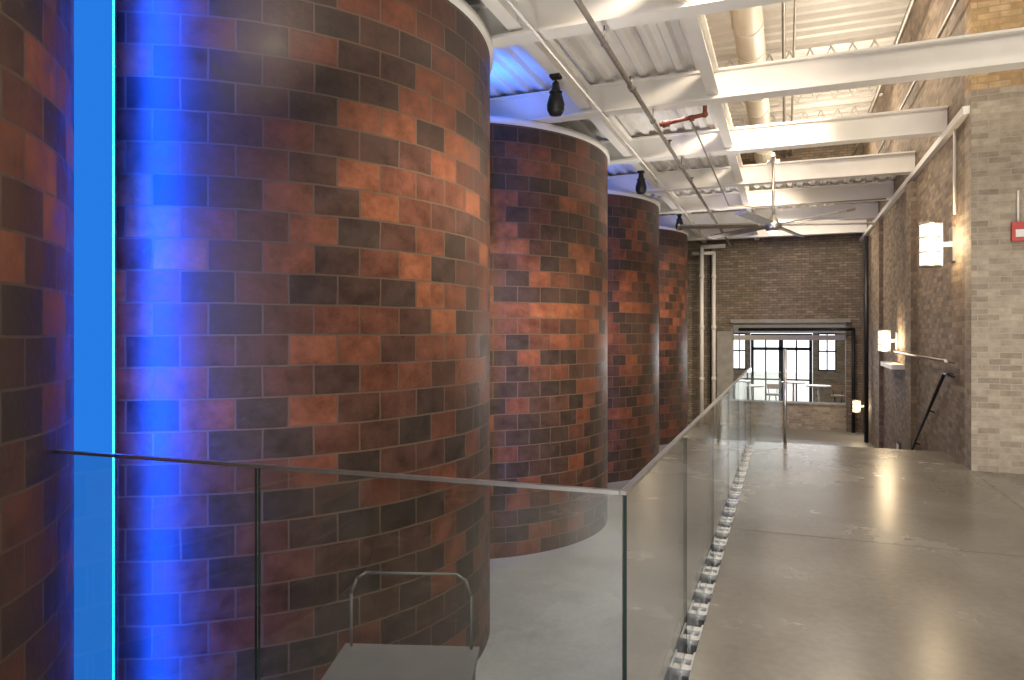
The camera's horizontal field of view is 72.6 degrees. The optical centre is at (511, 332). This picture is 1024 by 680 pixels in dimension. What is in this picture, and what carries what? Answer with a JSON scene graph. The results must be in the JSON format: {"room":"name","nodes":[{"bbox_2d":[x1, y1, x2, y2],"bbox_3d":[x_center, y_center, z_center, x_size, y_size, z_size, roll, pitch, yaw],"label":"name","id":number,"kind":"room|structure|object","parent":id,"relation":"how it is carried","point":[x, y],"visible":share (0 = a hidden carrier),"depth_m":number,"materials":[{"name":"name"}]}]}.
{"room":"industrial building lobby","nodes":[
{"label":"industrial building lobby","id":0,"kind":"room"},
{"bbox_2d":[476,424,873,679],"bbox_3d":[1.829,2.700,10.561,9.500,0.200,33.000,0,0,21],"label":"floor","id":1,"kind":"structure","parent":0,"point":[556,614],"depth_m":6.90,"materials":[{"name":"concrete"}]},
{"bbox_2d":[0,0,73,679],"bbox_3d":[-3.837,0.055,2.159,4.260,5.090,4.260,0,0,21],"label":"brick column","id":2,"kind":"structure","parent":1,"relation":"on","point":[37,36],"depth_m":2.62,"materials":[{"name":"brown brick"}]},
{"bbox_2d":[74,0,115,679],"bbox_3d":[-2.264,0.050,3.766,0.210,5.100,0.085,0,0,-24],"label":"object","id":3,"kind":"structure","parent":1,"relation":"on","point":[94,20],"depth_m":3.74,"materials":[{"name":"glowing blue light"},{"name":"translucent plastic"}]},
{"bbox_2d":[116,0,492,679],"bbox_3d":[-2.293,0.055,6.097,4.260,5.090,4.260,0,0,21],"label":"brick column","id":4,"kind":"structure","parent":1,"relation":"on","point":[303,186],"depth_m":4.25,"materials":[{"name":"brown brick"}]},
{"bbox_2d":[321,571,478,679],"bbox_3d":[-0.544,1.931,3.489,0.720,1.338,0.469,0,0,3],"label":"utility cart","id":5,"kind":"object","parent":1,"relation":"on","point":[355,661],"visible":1,"depth_m":3.52,"materials":[{"name":"metal"}]},
{"bbox_2d":[490,116,609,558],"bbox_3d":[-0.739,0.055,10.063,4.260,5.090,4.260,0,0,21],"label":"brick column","id":6,"kind":"structure","parent":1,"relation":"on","point":[549,182],"depth_m":8.31,"materials":[{"name":"brown brick"}]},
{"bbox_2d":[608,189,660,482],"bbox_3d":[0.812,0.055,14.021,4.260,5.090,4.260,0,0,21],"label":"brick column","id":7,"kind":"structure","parent":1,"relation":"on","point":[633,218],"depth_m":12.40,"materials":[{"name":"brown brick"}]},
{"bbox_2d":[659,225,688,444],"bbox_3d":[2.362,0.055,17.977,4.260,5.090,4.260,0,0,21],"label":"brick column","id":8,"kind":"structure","parent":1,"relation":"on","point":[673,243],"depth_m":16.46,"materials":[{"name":"brown brick"}]},
{"bbox_2d":[692,244,725,413],"bbox_3d":[5.372,0.098,19.051,0.900,5.005,0.330,0,0,21],"label":"pipes","id":9,"kind":"object","parent":1,"relation":"on","point":[702,252],"visible":0.94,"depth_m":18.99,"materials":[{"name":"metal"}]},
{"bbox_2d":[766,384,778,400],"bbox_3d":[7.884,2.076,21.076,0.375,1.052,0.375,0,0,21],"label":"bar stool","id":10,"kind":"object","parent":1,"relation":"on","point":[769,386],"visible":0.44,"depth_m":21.18,"materials":[{"name":"brown wood"}]},
{"bbox_2d":[782,381,804,400],"bbox_3d":[9.136,2.090,22.627,0.716,1.020,0.716,0,0,21],"label":"cafe table","id":11,"kind":"object","parent":1,"relation":"on","point":[789,382],"visible":0.58,"depth_m":22.60,"materials":[{"name":"metal"}]},
{"bbox_2d":[738,328,854,432],"bbox_3d":[7.606,1.228,18.715,2.905,2.745,0.087,0,0,21],"label":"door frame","id":12,"kind":"structure","parent":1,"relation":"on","point":[852,330],"depth_m":18.23,"materials":[{"name":"metal"}]},
{"bbox_2d":[806,384,830,401],"bbox_3d":[9.277,2.090,21.068,0.716,1.020,0.716,0,0,21],"label":"cafe table","id":13,"kind":"object","parent":1,"relation":"on","point":[809,385],"visible":0.54,"depth_m":20.99,"materials":[{"name":"metal"}]},
{"bbox_2d":[831,385,844,402],"bbox_3d":[9.596,2.076,20.513,0.375,1.052,0.375,0,0,21],"label":"bar stool","id":14,"kind":"object","parent":1,"relation":"on","point":[833,387],"visible":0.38,"depth_m":20.63,"materials":[{"name":"brown wood"}]},
{"bbox_2d":[465,0,896,215],"bbox_3d":[0.388,-2.920,7.581,8.590,0.120,26.400,0,0,21],"label":"ceiling","id":15,"kind":"structure","parent":0,"point":[659,48],"depth_m":7.73,"materials":[{"name":"white metal"}]},
{"bbox_2d":[547,73,564,116],"bbox_3d":[0.434,-2.360,6.918,0.176,0.400,0.176,0,0,21],"label":"pendant lamp","id":16,"kind":"object","parent":15,"relation":"hanging from","point":[555,104],"visible":1,"depth_m":6.87,"materials":[{"name":"black metal"}]},
{"bbox_2d":[481,0,706,242],"bbox_3d":[0.653,-2.690,7.477,0.120,0.260,26.290,0,0,21],"label":"beam","id":17,"kind":"structure","parent":15,"relation":"attached to","point":[501,9],"depth_m":7.43,"materials":[{"name":"white metal"}]},
{"bbox_2d":[470,0,792,48],"bbox_3d":[1.699,-2.660,5.295,12.600,0.320,0.200,0,0,21],"label":"ceiling beam","id":18,"kind":"structure","parent":15,"relation":"attached to","point":[551,19],"depth_m":5.68,"materials":[{"name":"white metal"}]},
{"bbox_2d":[635,170,646,193],"bbox_3d":[2.040,-2.380,11.015,0.176,0.360,0.176,0,0,21],"label":"pendant lamp","id":19,"kind":"object","parent":15,"relation":"hanging from","point":[641,187],"visible":1,"depth_m":10.96,"materials":[{"name":"black metal"}]},
{"bbox_2d":[574,0,731,246],"bbox_3d":[2.172,-2.410,9.298,0.076,0.177,20.900,0,0,21],"label":"pipe","id":20,"kind":"object","parent":15,"relation":"attached to","point":[631,86],"visible":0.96,"depth_m":6.68,"materials":[{"name":"grey metal"}]},
{"bbox_2d":[675,214,683,229],"bbox_3d":[3.609,-2.390,15.019,0.176,0.340,0.176,0,0,21],"label":"pendant lamp","id":21,"kind":"object","parent":15,"relation":"hanging from","point":[679,219],"visible":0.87,"depth_m":14.97,"materials":[{"name":"black metal"}]},
{"bbox_2d":[659,105,707,127],"bbox_3d":[1.929,-2.585,7.837,0.539,0.510,0.080,0,0,21],"label":"pipe","id":22,"kind":"object","parent":15,"relation":"attached to","point":[666,123],"visible":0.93,"depth_m":7.81,"materials":[{"name":"red metal"}]},
{"bbox_2d":[506,0,885,240],"bbox_3d":[4.097,-2.440,10.746,3.612,0.044,15.000,0,0,21],"label":"conduit","id":23,"kind":"object","parent":15,"relation":"attached to","point":[510,3],"visible":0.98,"depth_m":8.64,"materials":[{"name":"metal"}]},
{"bbox_2d":[676,0,758,239],"bbox_3d":[1.957,-2.690,6.966,0.120,0.260,26.290,0,0,21],"label":"beam","id":24,"kind":"structure","parent":15,"relation":"attached to","point":[696,27],"depth_m":7.12,"materials":[{"name":"white metal"}]},
{"bbox_2d":[490,27,1023,122],"bbox_3d":[2.520,-2.660,7.390,12.600,0.320,0.200,0,0,21],"label":"ceiling beam","id":25,"kind":"structure","parent":15,"relation":"attached to","point":[1000,50],"depth_m":7.16,"materials":[{"name":"white metal"}]},
{"bbox_2d":[608,151,915,193],"bbox_3d":[2.304,-2.660,12.415,8.530,0.320,0.200,0,0,21],"label":"ceiling beam","id":26,"kind":"structure","parent":15,"relation":"attached to","point":[894,163],"depth_m":11.50,"materials":[{"name":"white metal"}]},
{"bbox_2d":[659,202,878,226],"bbox_3d":[3.982,-2.660,16.698,8.530,0.320,0.200,0,0,21],"label":"ceiling beam","id":27,"kind":"structure","parent":15,"relation":"attached to","point":[863,210],"depth_m":15.69,"materials":[{"name":"white metal"}]},
{"bbox_2d":[600,105,947,164],"bbox_3d":[1.465,-2.660,10.274,8.530,0.320,0.200,0,0,21],"label":"ceiling beam","id":28,"kind":"structure","parent":15,"relation":"attached to","point":[928,121],"depth_m":9.31,"materials":[{"name":"white metal"}]},
{"bbox_2d":[654,181,893,213],"bbox_3d":[3.143,-2.660,14.557,8.530,0.320,0.200,0,0,21],"label":"ceiling beam","id":29,"kind":"structure","parent":15,"relation":"attached to","point":[872,190],"depth_m":13.62,"materials":[{"name":"white metal"}]},
{"bbox_2d":[683,219,866,240],"bbox_3d":[4.822,-2.660,18.840,8.530,0.320,0.200,0,0,21],"label":"ceiling beam","id":30,"kind":"structure","parent":15,"relation":"attached to","point":[813,229],"depth_m":17.79,"materials":[{"name":"white metal"}]},
{"bbox_2d":[677,153,873,238],"bbox_3d":[4.211,-2.245,11.238,2.973,1.310,2.951,0,0,21],"label":"ceiling fan","id":31,"kind":"object","parent":15,"relation":"hanging from","point":[771,225],"depth_m":11.22,"materials":[{"name":"silver metal"}]},
{"bbox_2d":[688,143,861,431],"bbox_3d":[5.399,-1.400,19.956,8.890,8.000,0.300,0,0,21],"label":"wall","id":32,"kind":"structure","parent":0,"point":[810,276],"depth_m":19.00,"materials":[{"name":"brick"}]},
{"bbox_2d":[717,319,850,405],"bbox_3d":[7.400,1.110,19.129,3.380,2.980,0.460,0,0,21],"label":"trim","id":33,"kind":"structure","parent":32,"relation":"attached to","point":[724,338],"depth_m":19.46,"materials":[{"name":"dark painted steel"}]},
{"bbox_2d":[710,236,868,442],"bbox_3d":[7.030,0.100,18.088,0.096,5.000,4.228,0,0,-43],"label":"cable conduit","id":34,"kind":"object","parent":32,"relation":"attached to","point":[866,238],"visible":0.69,"depth_m":16.53,"materials":[{"name":"metal"}]},
{"bbox_2d":[734,322,844,402],"bbox_3d":[9.393,0.600,24.379,5.500,4.000,0.250,0,0,21],"label":"wall","id":35,"kind":"structure","parent":0,"point":[837,377],"depth_m":23.75,"materials":[{"name":"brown brick"}]},
{"bbox_2d":[734,333,745,369],"bbox_3d":[8.099,0.650,24.832,0.460,1.300,0.050,0,0,21],"label":"window","id":36,"kind":"structure","parent":35,"relation":"in","point":[739,350],"depth_m":24.80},
{"bbox_2d":[751,334,811,401],"bbox_3d":[9.397,1.310,24.334,2.000,2.580,0.070,0,0,21],"label":"door","id":37,"kind":"structure","parent":35,"relation":"in","point":[780,348],"depth_m":24.31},
{"bbox_2d":[818,333,835,370],"bbox_3d":[10.757,0.650,23.790,0.570,1.300,0.050,0,0,21],"label":"window","id":38,"kind":"structure","parent":35,"relation":"in","point":[826,351],"depth_m":23.76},
{"bbox_2d":[705,0,909,126],"bbox_3d":[4.024,-5.475,6.156,9.400,0.150,26.400,0,0,21],"label":"ceiling","id":39,"kind":"structure","parent":0,"point":[817,21],"depth_m":12.52,"materials":[{"name":"white metal"}]},
{"bbox_2d":[730,6,772,163],"bbox_3d":[2.889,-4.812,8.743,0.441,1.166,22.390,0,0,21],"label":"air duct","id":40,"kind":"object","parent":39,"relation":"hanging from","point":[747,24],"visible":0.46,"depth_m":10.45,"materials":[{"name":"white metal"}]},
{"bbox_2d":[731,102,870,126],"bbox_3d":[6.045,-5.150,17.179,5.048,0.480,0.060,0,0,21],"label":"joist","id":41,"kind":"object","parent":39,"relation":"attached to","point":[854,105],"visible":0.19,"depth_m":16.67,"materials":[{"name":"white paint"}]},
{"bbox_2d":[729,86,881,112],"bbox_3d":[5.315,-5.150,15.317,5.048,0.480,0.060,0,0,21],"label":"joist","id":42,"kind":"object","parent":39,"relation":"attached to","point":[871,94],"visible":0.2,"depth_m":14.83,"materials":[{"name":"white paint"}]},
{"bbox_2d":[716,33,896,66],"bbox_3d":[4.585,-5.150,13.454,5.048,0.480,0.060,0,0,21],"label":"joist","id":43,"kind":"object","parent":39,"relation":"attached to","point":[830,45],"visible":0.16,"depth_m":12.95,"materials":[{"name":"white paint"}]},
{"bbox_2d":[781,0,958,157],"bbox_3d":[4.170,-4.538,8.242,1.849,1.715,22.390,0,0,21],"label":"conduit","id":44,"kind":"object","parent":39,"relation":"attached to","point":[912,2],"visible":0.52,"depth_m":10.84,"materials":[{"name":"white metal"}]},
{"bbox_2d":[688,442,1023,679],"bbox_3d":[1.633,1.640,1.616,10.138,0.280,16.200,0,0,21],"label":"floor","id":45,"kind":"structure","parent":0,"point":[790,606],"depth_m":4.37,"materials":[{"name":"concrete"}]},
{"bbox_2d":[53,349,786,679],"bbox_3d":[1.609,1.360,5.699,2.262,2.280,8.821,0,0,36],"label":"glass railing","id":46,"kind":"object","parent":45,"relation":"on","point":[724,447],"visible":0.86,"depth_m":3.80,"materials":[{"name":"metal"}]},
{"bbox_2d":[744,471,1022,556],"bbox_3d":[1.914,1.499,1.031,5.894,0.001,13.959,0,0,41],"label":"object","id":47,"kind":"structure","parent":45,"relation":"in","point":[972,471],"depth_m":5.10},
{"bbox_2d":[862,0,964,465],"bbox_3d":[7.262,-1.400,13.050,0.380,8.000,11.200,0,0,21],"label":"wall","id":48,"kind":"structure","parent":0,"point":[926,306],"depth_m":10.30,"materials":[{"name":"brown brick"}]},
{"bbox_2d":[852,399,863,412],"bbox_3d":[8.766,1.850,17.616,0.312,0.326,0.200,0,0,21],"label":"wall sconce","id":49,"kind":"object","parent":48,"relation":"attached to","point":[856,404],"visible":0.97,"depth_m":17.57,"materials":[{"name":"glass"}]},
{"bbox_2d":[877,330,898,351],"bbox_3d":[6.786,0.140,12.592,0.332,0.406,0.204,0,0,21],"label":"wall sconce","id":50,"kind":"object","parent":48,"relation":"attached to","point":[884,336],"visible":1,"depth_m":12.54,"materials":[{"name":"metal"}]},
{"bbox_2d":[881,361,904,369],"bbox_3d":[6.829,0.580,12.521,0.199,0.080,1.500,0,0,21],"label":"wall ledge","id":51,"kind":"object","parent":48,"relation":"attached to","point":[891,365],"visible":0.86,"depth_m":11.96,"materials":[{"name":"white paint"}]},
{"bbox_2d":[896,441,900,448],"bbox_3d":[6.884,2.125,12.420,0.025,0.350,0.350,0,0,21],"label":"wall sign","id":52,"kind":"object","parent":48,"relation":"attached to","point":[898,445],"visible":0.46,"depth_m":12.38,"materials":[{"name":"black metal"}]},
{"bbox_2d":[859,106,969,240],"bbox_3d":[7.082,-2.453,12.986,0.070,0.085,11.450,0,0,21],"label":"pipe","id":53,"kind":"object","parent":48,"relation":"attached to","point":[964,111],"depth_m":9.75,"materials":[{"name":"white metal"}]},
{"bbox_2d":[894,351,954,363],"bbox_3d":[5.906,0.341,10.091,0.150,0.057,4.100,0,0,21],"label":"wall handrail","id":54,"kind":"object","parent":48,"relation":"attached to","point":[896,352],"visible":1,"depth_m":9.32,"materials":[{"name":"silver metal"}]},
{"bbox_2d":[910,372,954,449],"bbox_3d":[5.690,1.137,9.457,0.094,1.354,2.765,0,0,21],"label":"stair handrail","id":55,"kind":"object","parent":48,"relation":"attached to","point":[944,374],"visible":0.99,"depth_m":9.36,"materials":[{"name":"black metal"}]},
{"bbox_2d":[918,221,955,267],"bbox_3d":[5.144,-1.070,8.456,0.372,0.546,0.244,0,0,21],"label":"wall sconce","id":56,"kind":"object","parent":48,"relation":"attached to","point":[931,244],"visible":1,"depth_m":8.39,"materials":[{"name":"glass"}]},
{"bbox_2d":[953,129,955,213],"bbox_3d":[5.216,-1.900,8.213,0.030,1.000,0.030,0,0,-1],"label":"conduit","id":57,"kind":"object","parent":48,"relation":"attached to","point":[954,130],"visible":1,"depth_m":8.20,"materials":[{"name":"white metal"}]},
{"bbox_2d":[965,0,1023,473],"bbox_3d":[7.068,-1.810,6.950,4.310,7.180,0.300,0,0,21],"label":"wall","id":58,"kind":"structure","parent":0,"point":[994,125],"depth_m":7.53,"materials":[{"name":"grey brick"}]},
{"bbox_2d":[1011,190,1023,241],"bbox_3d":[5.396,-1.250,7.412,0.140,0.540,0.060,0,0,21],"label":"fire alarm","id":59,"kind":"object","parent":58,"relation":"attached to","point":[1017,228],"visible":1,"depth_m":7.41,"materials":[{"name":"red paint"}]},
{"bbox_3d":[5.913,0.600,22.762,0.200,4.000,5.300,0,0,21],"label":"wall","id":60,"kind":"structure","parent":0,"visible":0},
{"bbox_2d":[734,324,844,339],"bbox_3d":[8.023,-0.030,20.883,5.080,0.460,2.340,0,0,21],"label":"joist","id":61,"kind":"object","parent":60,"relation":"attached to","point":[736,337],"visible":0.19,"depth_m":20.21,"materials":[{"name":"white paint"}]},
{"label":"outside","id":62,"kind":"structure","parent":0,"visible":0},
{"bbox_2d":[754,372,812,401],"bbox_3d":[13.913,2.710,35.501,24.000,0.180,23.740,0,0,21],"label":"ground","id":63,"kind":"structure","parent":62,"point":[802,390],"depth_m":33.52,"materials":[{"name":"beige paint"}]}
]}

